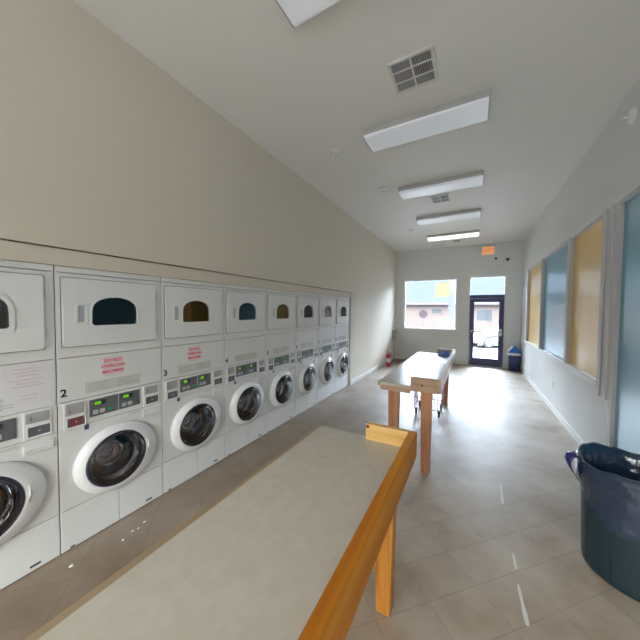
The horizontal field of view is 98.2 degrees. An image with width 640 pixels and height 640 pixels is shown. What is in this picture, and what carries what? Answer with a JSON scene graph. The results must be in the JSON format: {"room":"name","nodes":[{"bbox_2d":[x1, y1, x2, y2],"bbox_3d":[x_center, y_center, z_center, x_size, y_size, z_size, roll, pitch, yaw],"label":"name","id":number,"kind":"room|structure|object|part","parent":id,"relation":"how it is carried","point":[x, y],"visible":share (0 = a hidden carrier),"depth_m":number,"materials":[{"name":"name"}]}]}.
{"room":"laundry","nodes":[
{"label":"laundry","id":0,"kind":"room"},
{"bbox_2d":[0,0,396,384],"bbox_3d":[-0.524,-0.329,4.041,0.150,3.668,12.780,2,2,29],"label":"wall","id":1,"kind":"structure","parent":0,"point":[104,152],"depth_m":2.24,"materials":[{"name":"beige paint"}]},
{"bbox_2d":[0,240,349,297],"bbox_3d":[-0.712,-0.464,3.615,0.048,0.107,5.576,2,2,29],"label":"trim","id":2,"kind":"structure","parent":1,"relation":"attached to","point":[12,251],"depth_m":2.15,"materials":[{"name":"beige paint"}]},
{"bbox_2d":[350,356,394,384],"bbox_3d":[1.647,1.344,7.886,0.014,0.090,4.042,2,2,29],"label":"baseboard","id":3,"kind":"structure","parent":1,"relation":"attached to","point":[353,381],"depth_m":7.09,"materials":[{"name":"white paint"}]},
{"bbox_2d":[392,326,396,338],"bbox_3d":[2.510,0.415,9.325,0.089,0.420,0.280,2,2,29],"label":"wall box","id":4,"kind":"object","parent":1,"relation":"attached to","point":[394,332],"visible":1,"depth_m":9.22,"materials":[{"name":"silver metal"}]},
{"bbox_2d":[0,358,639,639],"bbox_3d":[0.718,1.599,3.384,4.662,0.120,13.130,2,2,29],"label":"floor","id":5,"kind":"structure","parent":0,"point":[456,577],"depth_m":2.07,"materials":[{"name":"beige tile"}]},
{"bbox_2d":[0,259,59,589],"bbox_3d":[-2.174,0.612,1.668,0.834,1.926,0.692,2,2,29],"label":"washing machine","id":6,"kind":"object","parent":5,"relation":"on","point":[29,486],"visible":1,"depth_m":1.69,"materials":[{"name":"white metal"}]},
{"bbox_3d":[-1.891,0.646,1.501,0.005,0.122,0.338,2,2,29],"label":"control panel","id":7,"kind":"part","parent":6,"relation":"part of","materials":[{"name":"grey plastic"}]},
{"bbox_3d":[-1.883,-0.039,1.473,0.019,0.461,0.607,2,2,29],"label":"dryer door","id":8,"kind":"part","parent":6,"relation":"part of","materials":[{"name":"white metal"}]},
{"bbox_3d":[-1.898,0.413,1.510,0.020,0.293,0.692,2,2,29],"label":"panel","id":9,"kind":"part","parent":6,"relation":"part of","materials":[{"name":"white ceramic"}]},
{"bbox_2d":[2,362,54,415],"bbox_3d":[-1.779,0.412,1.701,0.002,0.286,0.232,2,2,29],"label":"paper notice","id":10,"kind":"object","parent":6,"relation":"attached to","point":[28,387],"visible":1,"depth_m":1.69,"materials":[{"name":"white paper"}]},
{"bbox_2d":[0,432,58,545],"bbox_3d":[-2.059,1.024,1.617,0.564,0.564,0.692,2,2,29],"label":"washer","id":11,"kind":"object","parent":6,"relation":"in","point":[29,486],"depth_m":1.69,"materials":[{"name":"white metal"}]},
{"bbox_3d":[-1.907,1.439,1.546,0.020,0.274,0.692,2,2,29],"label":"panel","id":12,"kind":"part","parent":6,"relation":"part of","materials":[{"name":"white metal"}]},
{"bbox_3d":[-1.764,0.797,1.740,0.010,0.054,0.140,2,2,29],"label":"soap drawer","id":13,"kind":"part","parent":6,"relation":"part of","materials":[{"name":"white plastic"}]},
{"bbox_2d":[53,265,162,553],"bbox_3d":[-1.837,0.593,2.278,0.834,1.926,0.692,2,2,29],"label":"washing machine","id":14,"kind":"object","parent":5,"relation":"on","point":[107,324],"visible":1,"depth_m":2.06,"materials":[{"name":"white metal"}]},
{"bbox_3d":[-1.634,-0.042,1.898,0.006,0.155,0.073,2,2,29],"label":"handle","id":15,"kind":"part","parent":14,"relation":"part of","materials":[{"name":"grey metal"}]},
{"bbox_2d":[88,380,108,390],"bbox_3d":[-1.605,0.478,2.019,0.001,0.053,0.141,2,2,29],"label":"label","id":16,"kind":"object","parent":14,"relation":"attached to","point":[94,385],"depth_m":2.01,"materials":[{"name":"grey"}]},
{"bbox_3d":[-1.561,0.394,2.119,0.020,0.293,0.692,2,2,29],"label":"panel","id":17,"kind":"part","parent":14,"relation":"part of","materials":[{"name":"white metal"}]},
{"bbox_3d":[-1.545,-0.058,2.083,0.019,0.461,0.607,2,2,29],"label":"dryer door","id":18,"kind":"part","parent":14,"relation":"part of","materials":[{"name":"white metal"}]},
{"bbox_2d":[57,402,161,512],"bbox_3d":[-1.722,1.006,2.227,0.564,0.564,0.692,2,2,29],"label":"washer","id":19,"kind":"object","parent":14,"relation":"in","point":[99,457],"depth_m":2.08,"materials":[{"name":"white metal"}]},
{"bbox_3d":[-1.569,1.420,2.155,0.020,0.274,0.692,2,2,29],"label":"panel","id":20,"kind":"part","parent":14,"relation":"part of","materials":[{"name":"white metal"}]},
{"bbox_3d":[-1.553,0.627,2.111,0.005,0.122,0.338,2,2,29],"label":"control panel","id":21,"kind":"part","parent":14,"relation":"part of","materials":[{"name":"grey plastic"}]},
{"bbox_3d":[-1.427,0.778,2.350,0.010,0.054,0.140,2,2,29],"label":"soap drawer","id":22,"kind":"part","parent":14,"relation":"part of","materials":[{"name":"white plastic"}]},
{"bbox_2d":[160,277,223,493],"bbox_3d":[-1.499,0.575,2.888,0.834,1.926,0.692,2,2,29],"label":"washing machine","id":23,"kind":"object","parent":5,"relation":"on","point":[192,312],"visible":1,"depth_m":2.68,"materials":[{"name":"white metal"}]},
{"bbox_3d":[-1.296,-0.060,2.507,0.006,0.155,0.073,2,2,29],"label":"handle","id":24,"kind":"part","parent":23,"relation":"part of","materials":[{"name":"grey metal"}]},
{"bbox_3d":[-1.224,0.376,2.729,0.020,0.293,0.692,2,2,29],"label":"panel","id":25,"kind":"part","parent":23,"relation":"part of","materials":[{"name":"white metal"}]},
{"bbox_3d":[-1.208,-0.076,2.692,0.019,0.461,0.607,2,2,29],"label":"dryer door","id":26,"kind":"part","parent":23,"relation":"part of","materials":[{"name":"white metal"}]},
{"bbox_2d":[162,384,223,462],"bbox_3d":[-1.384,0.988,2.837,0.564,0.564,0.692,2,2,29],"label":"washer","id":27,"kind":"object","parent":23,"relation":"in","point":[193,420],"depth_m":2.71,"materials":[{"name":"white metal"}]},
{"bbox_3d":[-1.232,1.402,2.765,0.020,0.274,0.692,2,2,29],"label":"panel","id":28,"kind":"part","parent":23,"relation":"part of","materials":[{"name":"white metal"}]},
{"bbox_3d":[-1.216,0.609,2.720,0.005,0.122,0.338,2,2,29],"label":"control panel","id":29,"kind":"part","parent":23,"relation":"part of","materials":[{"name":"grey plastic"}]},
{"bbox_3d":[-1.090,0.760,2.959,0.010,0.054,0.140,2,2,29],"label":"soap drawer","id":30,"kind":"part","parent":23,"relation":"part of","materials":[{"name":"white plastic"}]},
{"bbox_2d":[24,422,416,639],"bbox_3d":[-0.338,1.137,0.633,0.632,0.977,2.484,2,2,29],"label":"folding table","id":31,"kind":"object","parent":5,"relation":"on","point":[291,551],"visible":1,"depth_m":0.85,"materials":[{"name":"beige laminate"}]},
{"bbox_3d":[-0.076,0.729,0.476,0.042,0.145,2.480,2,2,29],"label":"rail","id":32,"kind":"part","parent":31,"relation":"part of","materials":[{"name":"orange wood"}]},
{"bbox_3d":[0.361,1.178,1.525,0.110,0.845,0.085,2,2,29],"label":"leg","id":33,"kind":"part","parent":31,"relation":"part of","materials":[{"name":"orange wood"}]},
{"bbox_2d":[224,284,265,457],"bbox_3d":[-1.162,0.556,3.497,0.834,1.926,0.692,2,2,29],"label":"washing machine","id":34,"kind":"object","parent":5,"relation":"on","point":[244,307],"visible":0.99,"depth_m":3.28,"materials":[{"name":"white metal"}]},
{"bbox_3d":[-0.959,-0.079,3.117,0.006,0.155,0.073,2,2,29],"label":"handle","id":35,"kind":"part","parent":34,"relation":"part of","materials":[{"name":"grey plastic"}]},
{"bbox_2d":[224,372,265,432],"bbox_3d":[-1.047,0.969,3.446,0.564,0.564,0.692,2,2,29],"label":"washer","id":36,"kind":"object","parent":34,"relation":"in","point":[244,396],"depth_m":3.33,"materials":[{"name":"white metal"}]},
{"bbox_3d":[-0.886,0.357,3.339,0.020,0.293,0.692,2,2,29],"label":"panel","id":37,"kind":"part","parent":34,"relation":"part of","materials":[{"name":"white metal"}]},
{"bbox_3d":[-0.895,1.383,3.374,0.020,0.274,0.692,2,2,29],"label":"panel","id":38,"kind":"part","parent":34,"relation":"part of","materials":[{"name":"white metal"}]},
{"bbox_3d":[-0.871,-0.095,3.302,0.019,0.461,0.607,2,2,29],"label":"dryer door","id":39,"kind":"part","parent":34,"relation":"part of","materials":[{"name":"white metal"}]},
{"bbox_3d":[-0.879,0.590,3.330,0.005,0.122,0.338,2,2,29],"label":"control panel","id":40,"kind":"part","parent":34,"relation":"part of","materials":[{"name":"grey plastic"}]},
{"bbox_2d":[266,289,295,432],"bbox_3d":[-0.825,0.538,4.107,0.834,1.926,0.692,2,2,29],"label":"washing machine","id":41,"kind":"object","parent":5,"relation":"on","point":[280,305],"visible":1,"depth_m":3.90,"materials":[{"name":"white metal"}]},
{"bbox_3d":[-0.622,-0.097,3.727,0.006,0.155,0.073,2,2,29],"label":"handle","id":42,"kind":"part","parent":41,"relation":"part of","materials":[{"name":"grey plastic"}]},
{"bbox_2d":[266,363,294,412],"bbox_3d":[-0.710,0.950,4.056,0.564,0.564,0.692,2,2,29],"label":"washer","id":43,"kind":"object","parent":41,"relation":"in","point":[283,375],"depth_m":3.93,"materials":[{"name":"white metal"}]},
{"bbox_3d":[-0.557,1.365,3.984,0.020,0.274,0.692,2,2,29],"label":"panel","id":44,"kind":"part","parent":41,"relation":"part of","materials":[{"name":"white metal"}]},
{"bbox_3d":[-0.549,0.339,3.948,0.020,0.293,0.692,2,2,29],"label":"panel","id":45,"kind":"part","parent":41,"relation":"part of","materials":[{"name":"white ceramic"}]},
{"bbox_3d":[-0.534,-0.113,3.912,0.019,0.461,0.607,2,2,29],"label":"dryer door","id":46,"kind":"part","parent":41,"relation":"part of","materials":[{"name":"white metal"}]},
{"bbox_3d":[-0.541,0.572,3.940,0.005,0.122,0.338,2,2,29],"label":"control panel","id":47,"kind":"part","parent":41,"relation":"part of","materials":[{"name":"grey plastic"}]},
{"bbox_2d":[295,292,317,415],"bbox_3d":[-0.487,0.519,4.717,0.834,1.926,0.692,2,2,29],"label":"washing machine","id":48,"kind":"object","parent":5,"relation":"on","point":[306,365],"visible":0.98,"depth_m":4.51,"materials":[{"name":"white metal"}]},
{"bbox_2d":[295,357,317,397],"bbox_3d":[-0.373,0.932,4.666,0.564,0.564,0.692,2,2,29],"label":"washer","id":49,"kind":"object","parent":48,"relation":"in","point":[306,370],"depth_m":4.53,"materials":[{"name":"white metal"}]},
{"bbox_3d":[-0.220,1.346,4.594,0.020,0.274,0.692,2,2,29],"label":"panel","id":50,"kind":"part","parent":48,"relation":"part of","materials":[{"name":"white metal"}]},
{"bbox_3d":[-0.212,0.320,4.558,0.020,0.293,0.692,2,2,29],"label":"panel","id":51,"kind":"part","parent":48,"relation":"part of","materials":[{"name":"white metal"}]},
{"bbox_3d":[-0.196,-0.132,4.521,0.019,0.461,0.607,2,2,29],"label":"dryer door","id":52,"kind":"part","parent":48,"relation":"part of","materials":[{"name":"white metal"}]},
{"bbox_3d":[-0.204,0.553,4.550,0.005,0.122,0.338,2,2,29],"label":"control panel","id":53,"kind":"part","parent":48,"relation":"part of","materials":[{"name":"grey plastic"}]},
{"bbox_2d":[317,295,335,402],"bbox_3d":[-0.150,0.500,5.326,0.834,1.926,0.692,2,2,29],"label":"washing machine","id":54,"kind":"object","parent":5,"relation":"on","point":[326,304],"visible":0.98,"depth_m":5.12,"materials":[{"name":"white metal"}]},
{"bbox_3d":[0.117,1.327,5.204,0.020,0.274,0.692,2,2,29],"label":"panel","id":55,"kind":"part","parent":54,"relation":"part of","materials":[{"name":"white metal"}]},
{"bbox_2d":[318,352,334,386],"bbox_3d":[-0.035,0.913,5.275,0.564,0.564,0.692,2,2,29],"label":"washer","id":56,"kind":"object","parent":54,"relation":"in","point":[326,361],"depth_m":5.14,"materials":[{"name":"white metal"}]},
{"bbox_3d":[0.125,0.302,5.168,0.020,0.293,0.692,2,2,29],"label":"panel","id":57,"kind":"part","parent":54,"relation":"part of","materials":[{"name":"white metal"}]},
{"bbox_3d":[0.141,-0.150,5.131,0.019,0.461,0.607,2,2,29],"label":"dryer door","id":58,"kind":"part","parent":54,"relation":"part of","materials":[{"name":"white metal"}]},
{"bbox_3d":[0.133,0.535,5.159,0.005,0.122,0.338,2,2,29],"label":"control panel","id":59,"kind":"part","parent":54,"relation":"part of","materials":[{"name":"grey plastic"}]},
{"bbox_2d":[335,297,349,392],"bbox_3d":[0.187,0.482,5.936,0.834,1.926,0.692,2,2,29],"label":"washing machine","id":60,"kind":"object","parent":5,"relation":"on","point":[342,303],"visible":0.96,"depth_m":5.72,"materials":[{"name":"white metal"}]},
{"bbox_2d":[335,348,348,378],"bbox_3d":[0.302,0.895,5.885,0.564,0.564,0.692,2,2,29],"label":"washer","id":61,"kind":"object","parent":60,"relation":"in","point":[342,354],"depth_m":5.73,"materials":[{"name":"white metal"}]},
{"bbox_3d":[0.463,0.283,5.777,0.020,0.293,0.692,2,2,29],"label":"panel","id":62,"kind":"part","parent":60,"relation":"part of","materials":[{"name":"white metal"}]},
{"bbox_3d":[0.455,1.309,5.813,0.020,0.274,0.692,2,2,29],"label":"panel","id":63,"kind":"part","parent":60,"relation":"part of","materials":[{"name":"white metal"}]},
{"bbox_3d":[0.478,-0.169,5.741,0.019,0.461,0.607,2,2,29],"label":"dryer door","id":64,"kind":"part","parent":60,"relation":"part of","materials":[{"name":"white metal"}]},
{"bbox_3d":[0.470,0.516,5.769,0.005,0.122,0.338,2,2,29],"label":"control panel","id":65,"kind":"part","parent":60,"relation":"part of","materials":[{"name":"grey plastic"}]},
{"bbox_2d":[386,350,391,365],"bbox_3d":[2.040,1.137,8.289,0.171,0.483,0.156,0,2,-22],"label":"fire extinguisher","id":66,"kind":"object","parent":5,"relation":"on","point":[388,356],"visible":1,"depth_m":8.24,"materials":[{"name":"red metal"}]},
{"bbox_2d":[378,348,454,473],"bbox_3d":[1.506,1.036,3.965,0.632,0.977,2.504,2,2,29],"label":"folding table","id":67,"kind":"object","parent":5,"relation":"on","point":[427,374],"visible":0.94,"depth_m":2.96,"materials":[{"name":"beige laminate"}]},
{"bbox_3d":[0.796,1.126,2.992,0.115,0.853,0.085,2,2,29],"label":"leg","id":68,"kind":"part","parent":67,"relation":"part of","materials":[{"name":"brown wood"}]},
{"bbox_3d":[1.085,1.138,2.833,0.110,0.845,0.085,2,2,29],"label":"leg","id":69,"kind":"part","parent":67,"relation":"part of","materials":[{"name":"brown wood"}]},
{"bbox_2d":[438,350,449,356],"bbox_3d":[2.143,0.570,4.772,0.285,0.094,0.216,-1,3,-37],"label":"cloth bundle","id":70,"kind":"object","parent":67,"relation":"on","point":[444,353],"visible":0.91,"depth_m":4.70,"materials":[{"name":"blue fabric"}]},
{"bbox_3d":[1.768,0.627,3.808,0.042,0.145,2.500,2,2,29],"label":"rail","id":71,"kind":"part","parent":67,"relation":"part of","materials":[{"name":"brown wood"}]},
{"bbox_3d":[2.210,1.076,4.867,0.110,0.845,0.085,2,2,29],"label":"leg","id":72,"kind":"part","parent":67,"relation":"part of","materials":[{"name":"brown wood"}]},
{"bbox_2d":[414,388,443,416],"bbox_3d":[1.785,1.193,4.535,0.442,0.629,0.442,2,2,29],"label":"cart","id":73,"kind":"object","parent":5,"relation":"on","point":[439,406],"visible":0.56,"depth_m":4.46,"materials":[{"name":"silver metal"}]},
{"bbox_2d":[500,483,503,503],"bbox_3d":[1.655,1.576,2.522,0.020,0.001,0.331,2,2,32],"label":"drip mark","id":74,"kind":"object","parent":5,"relation":"on","point":[502,499],"visible":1,"depth_m":2.49,"materials":[{"name":"white"}]},
{"bbox_2d":[507,345,520,371],"bbox_3d":[5.458,1.073,7.805,0.312,0.699,0.352,2,2,29],"label":"bin","id":75,"kind":"object","parent":5,"relation":"on","point":[513,353],"visible":1,"depth_m":7.68,"materials":[{"name":"blue plastic"}]},
{"bbox_3d":[5.462,0.830,7.796,0.299,0.174,0.336,2,2,29],"label":"lid","id":76,"kind":"part","parent":75,"relation":"part of","materials":[{"name":"blue plastic"}]},
{"bbox_2d":[512,553,516,569],"bbox_3d":[1.290,1.597,1.836,0.018,0.001,0.136,2,2,29],"label":"drip mark","id":77,"kind":"object","parent":5,"relation":"on","point":[514,560],"visible":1,"depth_m":1.82,"materials":[{"name":"white"}]},
{"bbox_2d":[517,584,528,625],"bbox_3d":[1.146,1.605,1.570,0.022,0.001,0.251,1,2,25],"label":"drip mark","id":78,"kind":"object","parent":5,"relation":"on","point":[524,612],"visible":1,"depth_m":1.54,"materials":[{"name":"white"}]},
{"bbox_2d":[581,453,639,601],"bbox_3d":[1.980,1.269,1.733,0.556,0.675,0.556,2,2,29],"label":"trash bin","id":79,"kind":"object","parent":5,"relation":"on","point":[615,558],"visible":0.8,"depth_m":1.67,"materials":[{"name":"blue plastic"}]},
{"bbox_2d":[564,442,639,541],"bbox_3d":[1.982,1.113,1.726,0.586,0.446,0.585,0,2,-23],"label":"trash bag","id":80,"kind":"object","parent":79,"relation":"in","point":[609,480],"visible":0.98,"depth_m":1.70,"materials":[{"name":"blue plastic"}]},
{"bbox_2d":[73,0,639,251],"bbox_3d":[0.749,-2.202,3.251,4.662,0.150,13.130,2,2,29],"label":"ceiling","id":81,"kind":"structure","parent":0,"point":[555,72],"depth_m":2.46,"materials":[{"name":"white paint"}]},
{"bbox_2d":[275,0,340,28],"bbox_3d":[0.272,-2.025,1.468,1.216,0.087,0.351,2,2,29],"label":"ceiling light","id":82,"kind":"object","parent":81,"relation":"attached to","point":[296,12],"visible":1,"depth_m":1.78,"materials":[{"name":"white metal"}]},
{"bbox_2d":[329,147,339,157],"bbox_3d":[0.182,-2.098,3.494,0.144,0.083,0.144,2,2,29],"label":"sprinkler","id":83,"kind":"object","parent":81,"relation":"attached to","point":[334,150],"visible":1,"depth_m":3.46,"materials":[{"name":"white plastic"}]},
{"bbox_2d":[379,187,387,191],"bbox_3d":[1.055,-2.151,4.587,0.150,0.039,0.150,2,2,29],"label":"smoke detector","id":84,"kind":"object","parent":81,"relation":"attached to","point":[382,189],"visible":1,"depth_m":4.55,"materials":[{"name":"white plastic"}]},
{"bbox_2d":[387,44,437,94],"bbox_3d":[0.785,-2.087,2.332,0.350,0.014,0.350,2,2,29],"label":"ceiling vent","id":85,"kind":"object","parent":81,"relation":"in","point":[416,69],"visible":1,"depth_m":2.31,"materials":[{"name":"white metal"}]},
{"bbox_2d":[363,89,489,152],"bbox_3d":[1.095,-2.070,2.955,1.216,0.087,0.351,2,2,29],"label":"ceiling light","id":86,"kind":"object","parent":81,"relation":"attached to","point":[472,109],"visible":1,"depth_m":2.86,"materials":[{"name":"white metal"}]},
{"bbox_2d":[430,194,450,203],"bbox_3d":[2.163,-2.168,4.968,0.310,0.014,0.340,2,2,29],"label":"ceiling vent","id":87,"kind":"object","parent":81,"relation":"in","point":[446,197],"visible":1,"depth_m":4.94,"materials":[{"name":"white metal"}]},
{"bbox_2d":[398,170,483,199],"bbox_3d":[1.893,-2.114,4.399,1.216,0.087,0.351,2,2,29],"label":"ceiling light","id":88,"kind":"object","parent":81,"relation":"attached to","point":[474,179],"visible":1,"depth_m":4.30,"materials":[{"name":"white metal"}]},
{"bbox_2d":[416,208,480,224],"bbox_3d":[2.682,-2.157,5.824,1.216,0.087,0.351,2,2,29],"label":"ceiling light","id":89,"kind":"object","parent":81,"relation":"attached to","point":[471,213],"visible":1,"depth_m":5.71,"materials":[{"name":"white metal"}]},
{"bbox_2d":[427,230,478,240],"bbox_3d":[3.480,-2.201,7.268,1.216,0.087,0.351,2,2,29],"label":"ceiling light","id":90,"kind":"object","parent":81,"relation":"attached to","point":[473,233],"visible":1,"depth_m":7.15,"materials":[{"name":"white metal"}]},
{"bbox_2d":[395,240,523,366],"bbox_3d":[4.222,-0.457,8.803,3.847,3.668,0.150,2,2,29],"label":"wall","id":91,"kind":"structure","parent":0,"point":[462,263],"depth_m":8.65,"materials":[{"name":"white paint"}]},
{"bbox_2d":[402,278,457,330],"bbox_3d":[3.601,-0.496,9.111,1.695,1.667,0.150,2,2,29],"label":"window","id":92,"kind":"structure","parent":91,"relation":"in","point":[408,328],"depth_m":9.08,"materials":[{"name":"white paint"}]},
{"bbox_3d":[3.578,0.324,9.109,1.695,0.028,0.080,2,2,29],"label":"sill","id":93,"kind":"part","parent":92,"relation":"part of","materials":[{"name":"white paint"}]},
{"bbox_2d":[435,282,449,296],"bbox_3d":[3.957,-0.975,8.937,0.430,0.470,0.002,2,2,29],"label":"poster","id":94,"kind":"object","parent":92,"relation":"attached to","point":[442,289],"visible":1,"depth_m":8.93,"materials":[{"name":"beige paper"}]},
{"bbox_2d":[395,356,507,367],"bbox_3d":[4.167,1.333,8.794,3.517,0.090,0.014,2,2,29],"label":"baseboard","id":95,"kind":"structure","parent":91,"relation":"attached to","point":[397,357],"depth_m":8.73,"materials":[{"name":"white paint"}]},
{"bbox_2d":[467,275,505,367],"bbox_3d":[5.009,0.039,8.355,0.949,2.720,0.138,2,2,29],"label":"door","id":96,"kind":"structure","parent":91,"relation":"in","point":[499,363],"depth_m":8.30,"materials":[{"name":"black metal"}]},
{"bbox_2d":[477,245,499,254],"bbox_3d":[4.980,-2.068,8.200,0.566,0.263,0.085,2,2,29],"label":"exit sign","id":97,"kind":"object","parent":91,"relation":"attached to","point":[488,250],"visible":1,"depth_m":8.19,"materials":[{"name":"orange plastic"}]},
{"bbox_2d":[520,78,639,444],"bbox_3d":[2.711,-0.241,2.254,0.150,3.668,12.780,2,2,29],"label":"wall","id":98,"kind":"structure","parent":0,"point":[612,161],"depth_m":3.52,"materials":[{"name":"white paint"}]},
{"bbox_2d":[525,259,541,347],"bbox_3d":[4.824,-0.343,6.169,0.149,1.774,1.620,2,2,29],"label":"window","id":99,"kind":"structure","parent":98,"relation":"in","point":[534,274],"depth_m":6.38,"materials":[{"name":"grey paint"}]},
{"bbox_2d":[519,366,584,445],"bbox_3d":[4.296,1.448,5.379,0.016,0.100,5.870,2,2,29],"label":"baseboard","id":100,"kind":"structure","parent":98,"relation":"attached to","point":[576,437],"depth_m":4.36,"materials":[{"name":"white paint"}]},
{"bbox_2d":[539,238,568,361],"bbox_3d":[4.002,-0.298,4.682,0.149,1.774,1.780,2,2,29],"label":"window","id":101,"kind":"structure","parent":98,"relation":"in","point":[554,267],"depth_m":4.74,"materials":[{"name":"glass"}]},
{"bbox_2d":[525,341,596,386],"bbox_3d":[4.074,0.618,4.961,0.040,0.075,4.610,2,2,29],"label":"trim","id":102,"kind":"structure","parent":98,"relation":"attached to","point":[592,380],"depth_m":3.80,"materials":[{"name":"white paint"}]},
{"bbox_2d":[564,213,603,379],"bbox_3d":[3.288,-0.259,3.392,0.149,1.774,1.170,2,2,29],"label":"window","id":103,"kind":"structure","parent":98,"relation":"in","point":[585,253],"depth_m":3.45,"materials":[{"name":"grey paint"}]},
{"bbox_2d":[528,175,639,268],"bbox_3d":[3.600,-1.206,4.002,0.030,0.090,6.650,2,2,29],"label":"trim","id":104,"kind":"structure","parent":98,"relation":"attached to","point":[635,183],"depth_m":3.08,"materials":[{"name":"white paint"}]},
{"bbox_2d":[597,203,617,444],"bbox_3d":[2.895,0.216,2.801,0.035,2.720,0.270,2,2,29],"label":"trim","id":105,"kind":"structure","parent":98,"relation":"attached to","point":[611,215],"depth_m":2.78,"materials":[{"name":"grey paint"}]},
{"bbox_2d":[607,186,639,453],"bbox_3d":[2.466,0.192,1.905,0.120,2.584,1.710,2,2,29],"label":"window","id":106,"kind":"structure","parent":98,"relation":"in","point":[624,400],"depth_m":2.49,"materials":[{"name":"glass"}]},
{"bbox_2d":[619,106,636,125],"bbox_3d":[2.748,-1.816,2.483,0.083,0.144,0.144,2,2,29],"label":"sprinkler","id":107,"kind":"object","parent":98,"relation":"attached to","point":[630,118],"visible":1,"depth_m":2.45,"materials":[{"name":"white plastic"}]},
{"label":"outside","id":108,"kind":"structure","parent":0,"visible":0},
{"bbox_2d":[469,342,497,358],"bbox_3d":[12.502,1.125,33.033,70.000,0.950,50.170,2,2,29],"label":"ground","id":109,"kind":"structure","parent":108,"point":[479,351],"depth_m":15.28,"materials":[{"name":"white"}]},
{"bbox_2d":[419,310,427,327],"bbox_3d":[7.068,0.557,18.999,0.554,2.477,0.072,2,2,29],"label":"road sign","id":110,"kind":"object","parent":109,"relation":"on","point":[423,314],"visible":0.78,"depth_m":18.95,"materials":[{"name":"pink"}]},
{"bbox_3d":[7.063,-0.404,18.942,0.554,0.554,0.020,2,2,29],"label":"octagon plate","id":111,"kind":"part","parent":110,"relation":"part of","materials":[{"name":"pink"}]},
{"bbox_2d":[405,277,504,332],"bbox_3d":[14.102,-2.640,31.605,31.200,8.100,10.120,2,2,29],"label":"brick building","id":112,"kind":"structure","parent":109,"relation":"on","point":[420,295],"depth_m":27.57,"materials":[{"name":"pink"}]},
{"bbox_3d":[11.707,-0.899,27.770,0.900,0.450,0.020,2,2,29],"label":"pane","id":113,"kind":"part","parent":112,"relation":"part of","materials":[{"name":"grey"}]},
{"bbox_3d":[15.292,-0.426,25.801,1.200,1.000,0.020,2,2,29],"label":"pane","id":114,"kind":"part","parent":112,"relation":"part of","materials":[{"name":"grey"}]},
{"bbox_2d":[473,326,498,347],"bbox_3d":[12.419,1.129,18.982,4.430,1.420,1.820,0,2,1],"label":"parked car","id":115,"kind":"object","parent":109,"relation":"on","point":[488,339],"visible":0.32,"depth_m":18.18,"materials":[{"name":"white paint"}]},
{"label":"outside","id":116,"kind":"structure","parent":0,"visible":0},
{"bbox_3d":[4.656,1.416,9.534,4.200,0.080,1.450,2,2,29],"label":"pavement","id":117,"kind":"object","parent":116,"visible":0},
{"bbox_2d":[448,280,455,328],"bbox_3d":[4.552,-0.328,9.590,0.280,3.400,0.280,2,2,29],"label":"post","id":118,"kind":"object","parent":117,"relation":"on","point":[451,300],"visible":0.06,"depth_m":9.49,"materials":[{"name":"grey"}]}
]}

